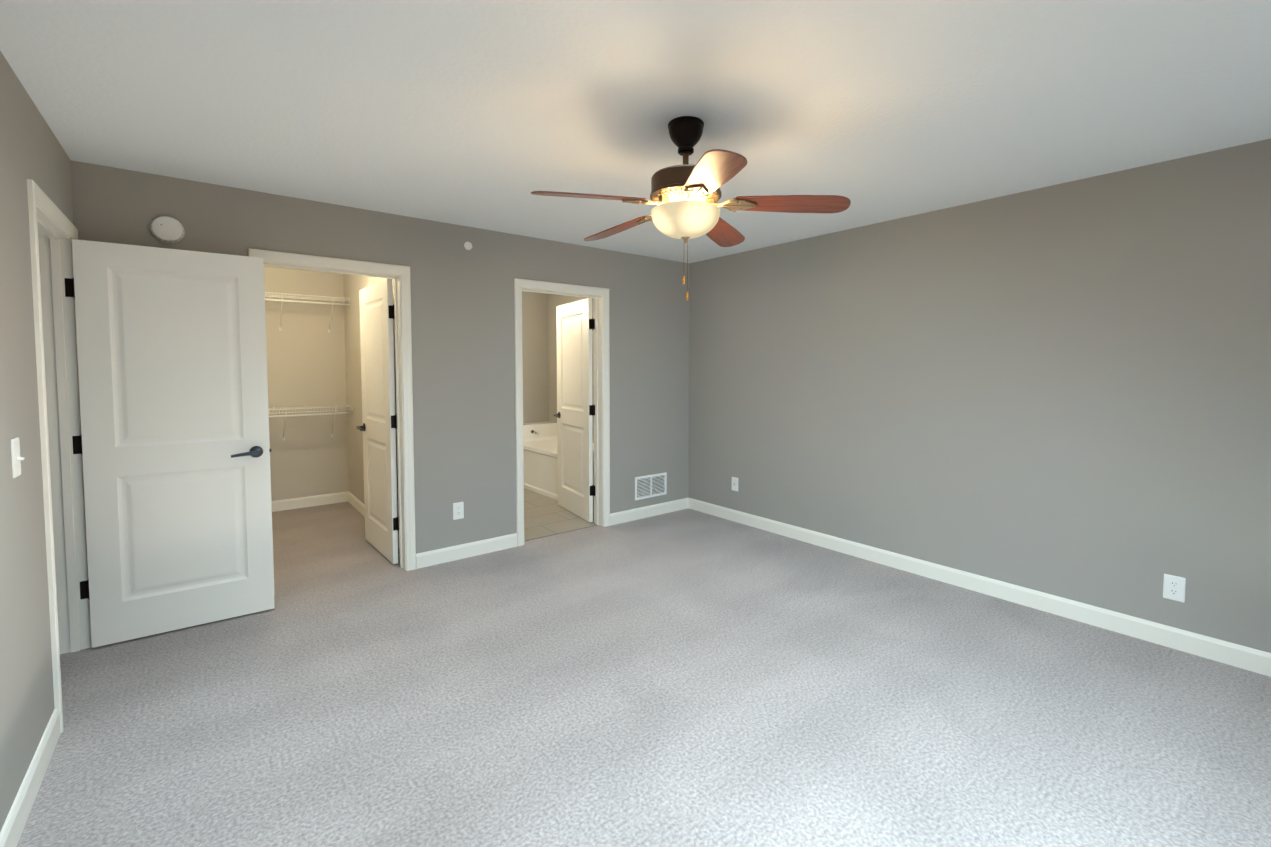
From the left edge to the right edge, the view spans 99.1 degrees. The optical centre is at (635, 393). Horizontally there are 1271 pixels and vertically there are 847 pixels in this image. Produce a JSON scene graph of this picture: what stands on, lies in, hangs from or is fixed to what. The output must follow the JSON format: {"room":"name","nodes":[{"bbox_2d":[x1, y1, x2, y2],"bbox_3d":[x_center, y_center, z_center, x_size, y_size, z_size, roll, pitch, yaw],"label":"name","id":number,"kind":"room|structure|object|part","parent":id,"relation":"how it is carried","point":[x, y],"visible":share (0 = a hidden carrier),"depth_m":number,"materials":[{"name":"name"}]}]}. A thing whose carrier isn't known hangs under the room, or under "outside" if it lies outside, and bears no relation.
{"room":"empty bedroom","nodes":[
{"label":"empty bedroom","id":0,"kind":"room"},
{"bbox_2d":[0,51,73,831],"bbox_3d":[-1.313,0.154,0.765,0.140,2.440,4.970,-2,3,-38],"label":"wall","id":1,"kind":"structure","parent":0,"point":[32,148],"depth_m":1.82,"materials":[{"name":"paint"}]},
{"bbox_2d":[11,437,24,477],"bbox_3d":[-2.001,0.206,1.761,0.021,0.124,0.078,-2,3,-38],"label":"light switch","id":2,"kind":"object","parent":1,"relation":"attached to","point":[16,457],"visible":0.98,"depth_m":1.75,"materials":[{"name":"white plastic"}]},
{"bbox_2d":[0,708,60,846],"bbox_3d":[-1.016,1.332,0.571,0.013,0.105,3.870,-2,3,-38],"label":"baseboard","id":3,"kind":"structure","parent":1,"relation":"attached to","point":[12,829],"depth_m":1.74,"materials":[{"name":"white paint"}]},
{"bbox_2d":[27,179,91,732],"bbox_3d":[-2.558,0.247,2.348,0.157,2.102,0.900,-2,3,-38],"label":"door frame","id":4,"kind":"structure","parent":1,"relation":"attached to","point":[61,367],"depth_m":2.63,"materials":[{"name":"white paint"}]},
{"bbox_2d":[64,239,274,647],"bbox_3d":[-2.430,0.252,2.888,0.809,2.018,0.147,-2,3,-36],"label":"entry door","id":5,"kind":"structure","parent":1,"relation":"in","point":[171,443],"depth_m":2.86,"materials":[{"name":"white paint"}]},
{"bbox_2d":[264,266,347,500],"bbox_3d":[-3.677,-0.059,5.237,1.500,2.440,0.100,-2,3,-38],"label":"wall","id":6,"kind":"structure","parent":0,"point":[312,360],"depth_m":5.45,"materials":[{"name":"paint"}]},
{"bbox_2d":[265,292,349,331],"bbox_3d":[-3.544,-0.774,5.044,1.546,0.335,0.313,-2,3,-38],"label":"closet shelf","id":7,"kind":"object","parent":6,"relation":"attached to","point":[315,298],"visible":0.5,"depth_m":5.23,"materials":[{"name":"white metal"}]},
{"bbox_2d":[272,492,346,511],"bbox_3d":[-3.634,1.108,5.255,1.500,0.105,0.013,-2,3,-38],"label":"baseboard","id":8,"kind":"structure","parent":6,"relation":"attached to","point":[318,500],"depth_m":5.50,"materials":[{"name":"white paint"}]},
{"bbox_2d":[269,404,352,439],"bbox_3d":[-3.544,0.305,5.096,1.546,0.335,0.313,-2,3,-38],"label":"closet shelf","id":9,"kind":"object","parent":6,"relation":"attached to","point":[311,407],"visible":0.4,"depth_m":5.29,"materials":[{"name":"white metal"}]},
{"bbox_2d":[340,274,398,533],"bbox_3d":[-2.311,-0.041,4.855,0.100,2.440,2.400,-2,3,-38],"label":"wall","id":10,"kind":"structure","parent":0,"point":[350,285],"depth_m":5.37,"materials":[{"name":"paint"}]},
{"bbox_2d":[347,491,398,547],"bbox_3d":[-2.325,1.128,4.836,0.013,0.105,2.300,-2,3,-38],"label":"baseboard","id":11,"kind":"structure","parent":10,"relation":"attached to","point":[357,504],"depth_m":5.40,"materials":[{"name":"white paint"}]},
{"bbox_2d":[71,160,689,553],"bbox_3d":[-1.180,-0.007,4.133,4.550,2.440,0.140,-2,3,-38],"label":"wall","id":12,"kind":"structure","parent":0,"point":[463,350],"depth_m":3.99,"materials":[{"name":"paint"}]},
{"bbox_2d":[150,216,184,242],"bbox_3d":[-2.514,-0.885,2.912,0.140,0.140,0.041,-2,3,-38],"label":"smoke detector","id":13,"kind":"object","parent":12,"relation":"attached to","point":[166,229],"visible":0.98,"depth_m":2.90,"materials":[{"name":"white plastic"}]},
{"bbox_2d":[248,248,415,595],"bbox_3d":[-1.937,0.191,3.527,0.900,2.102,0.158,-2,3,-38],"label":"door frame","id":14,"kind":"structure","parent":12,"relation":"attached to","point":[400,274],"depth_m":3.71,"materials":[{"name":"white paint"}]},
{"bbox_2d":[356,279,398,563],"bbox_3d":[-1.947,0.194,4.101,0.147,2.018,0.809,-2,4,-40],"label":"closet door","id":15,"kind":"structure","parent":12,"relation":"in","point":[378,427],"depth_m":4.02,"materials":[{"name":"white paint"}]},
{"bbox_2d":[453,502,463,519],"bbox_3d":[-1.301,0.861,3.983,0.078,0.124,0.008,-2,3,-38],"label":"electrical outlet","id":16,"kind":"object","parent":12,"relation":"attached to","point":[458,510],"visible":1,"depth_m":3.98,"materials":[{"name":"white plastic"}]},
{"bbox_2d":[416,533,516,568],"bbox_3d":[-1.241,1.166,4.043,0.769,0.105,0.013,-2,3,-38],"label":"baseboard","id":17,"kind":"structure","parent":12,"relation":"attached to","point":[443,555],"depth_m":4.02,"materials":[{"name":"white paint"}]},
{"bbox_2d":[464,242,471,249],"bbox_3d":[-1.219,-1.080,3.953,0.060,0.060,0.013,-2,3,-38],"label":"detector","id":18,"kind":"object","parent":12,"relation":"attached to","point":[467,245],"visible":1,"depth_m":3.95,"materials":[{"name":"white plastic"}]},
{"bbox_2d":[514,278,609,545],"bbox_3d":[-0.627,0.141,4.569,0.900,2.102,0.158,-2,3,-38],"label":"door frame","id":19,"kind":"structure","parent":12,"relation":"attached to","point":[601,342],"depth_m":4.74,"materials":[{"name":"white paint"}]},
{"bbox_2d":[554,298,594,521],"bbox_3d":[-0.586,0.142,5.183,0.147,2.018,0.808,-2,3,-30],"label":"bathroom door","id":20,"kind":"structure","parent":12,"relation":"in","point":[575,322],"depth_m":5.12,"materials":[{"name":"white paint"}]},
{"bbox_2d":[610,498,687,525],"bbox_3d":[0.138,1.114,5.140,0.942,0.105,0.013,-2,3,-38],"label":"baseboard","id":21,"kind":"structure","parent":12,"relation":"attached to","point":[676,505],"depth_m":5.11,"materials":[{"name":"white paint"}]},
{"bbox_2d":[635,472,666,499],"bbox_3d":[0.149,0.876,5.141,0.390,0.215,0.010,-2,3,-38],"label":"air vent","id":22,"kind":"object","parent":12,"relation":"in","point":[649,486],"visible":1,"depth_m":5.14,"materials":[{"name":"white plastic"}]},
{"bbox_2d":[522,291,549,422],"bbox_3d":[-1.927,-0.137,6.859,1.800,2.440,0.100,-2,3,-38],"label":"wall","id":23,"kind":"structure","parent":0,"point":[539,340],"depth_m":7.24,"materials":[{"name":"paint"}]},
{"bbox_2d":[524,488,596,540],"bbox_3d":[-1.098,1.157,5.950,2.130,0.063,2.650,-2,3,-38],"label":"floor","id":24,"kind":"structure","parent":0,"point":[544,516],"depth_m":5.07,"materials":[{"name":"beige tile"}]},
{"bbox_2d":[523,421,593,500],"bbox_3d":[-0.993,0.758,6.561,0.770,0.680,1.584,-2,3,-38],"label":"bathtub","id":25,"kind":"object","parent":24,"relation":"on","point":[540,457],"visible":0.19,"depth_m":6.24,"materials":[{"name":"white ceramic"}]},
{"bbox_2d":[546,294,593,442],"bbox_3d":[-0.365,-0.121,6.518,0.200,2.440,2.580,-2,3,-38],"label":"wall","id":26,"kind":"structure","parent":0,"point":[552,300],"depth_m":7.26,"materials":[{"name":"paint"}]},
{"bbox_2d":[0,0,1270,262],"bbox_3d":[-0.999,-1.223,2.754,6.310,0.120,7.790,-2,3,-38],"label":"ceiling","id":27,"kind":"structure","parent":0,"point":[488,114],"depth_m":2.06,"materials":[{"name":"white paint"}]},
{"bbox_2d":[531,116,850,300],"bbox_3d":[0.176,-0.780,2.331,1.268,0.724,1.239,-2,3,-38],"label":"ceiling fan","id":28,"kind":"object","parent":27,"relation":"hanging from","point":[685,197],"visible":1,"depth_m":2.21,"materials":[{"name":"brown wood"}]},
{"label":"blade","id":29,"kind":"part","parent":28,"relation":"part of","materials":[{"name":"brown wood"}]},
{"label":"blade","id":30,"kind":"part","parent":28,"relation":"part of","materials":[{"name":"brown wood"}]},
{"bbox_3d":[0.213,-0.722,2.309,0.298,0.112,0.298,-2,3,-38],"label":"lamp shade","id":31,"kind":"part","parent":28,"relation":"part of","materials":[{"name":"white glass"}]},
{"bbox_3d":[0.266,-0.762,1.876,0.140,0.006,0.460,12,5,-8],"label":"blade","id":32,"kind":"part","parent":28,"relation":"part of","materials":[{"name":"brown wood"}]},
{"bbox_3d":[0.423,-0.800,2.686,0.140,0.006,0.460,-12,-7,28],"label":"blade","id":33,"kind":"part","parent":28,"relation":"part of","materials":[{"name":"brown wood"}]},
{"bbox_3d":[0.639,-0.778,2.224,0.460,0.006,0.140,5,-8,11],"label":"blade","id":34,"kind":"part","parent":28,"relation":"part of","materials":[{"name":"brown wood"}]},
{"bbox_2d":[17,502,1270,846],"bbox_3d":[-0.951,1.311,2.734,6.010,0.060,7.510,-2,3,-38],"label":"floor carpet","id":35,"kind":"object","parent":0,"point":[687,678],"visible":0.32,"depth_m":2.21,"materials":[{"name":"grey carpet"}]},
{"bbox_2d":[688,139,1270,652],"bbox_3d":[2.137,0.023,3.509,0.140,2.440,4.970,-2,3,-38],"label":"wall","id":36,"kind":"structure","parent":0,"point":[1062,389],"depth_m":3.17,"materials":[{"name":"paint"}]},
{"bbox_2d":[732,477,737,490],"bbox_3d":[0.907,0.829,4.967,0.017,0.124,0.078,-2,3,-38],"label":"outlet","id":37,"kind":"object","parent":36,"relation":"attached to","point":[734,483],"visible":1,"depth_m":4.96,"materials":[{"name":"white plastic"}]},
{"bbox_2d":[688,498,1270,676],"bbox_3d":[2.033,1.189,3.571,0.013,0.105,4.830,-2,3,-38],"label":"baseboard","id":38,"kind":"structure","parent":36,"relation":"attached to","point":[1110,620],"depth_m":3.19,"materials":[{"name":"white paint"}]},
{"bbox_2d":[1163,574,1185,602],"bbox_3d":[2.705,0.976,2.721,0.008,0.124,0.078,-2,3,-38],"label":"electrical outlet","id":39,"kind":"object","parent":36,"relation":"attached to","point":[1173,587],"visible":1,"depth_m":2.72,"materials":[{"name":"white plastic"}]}
]}

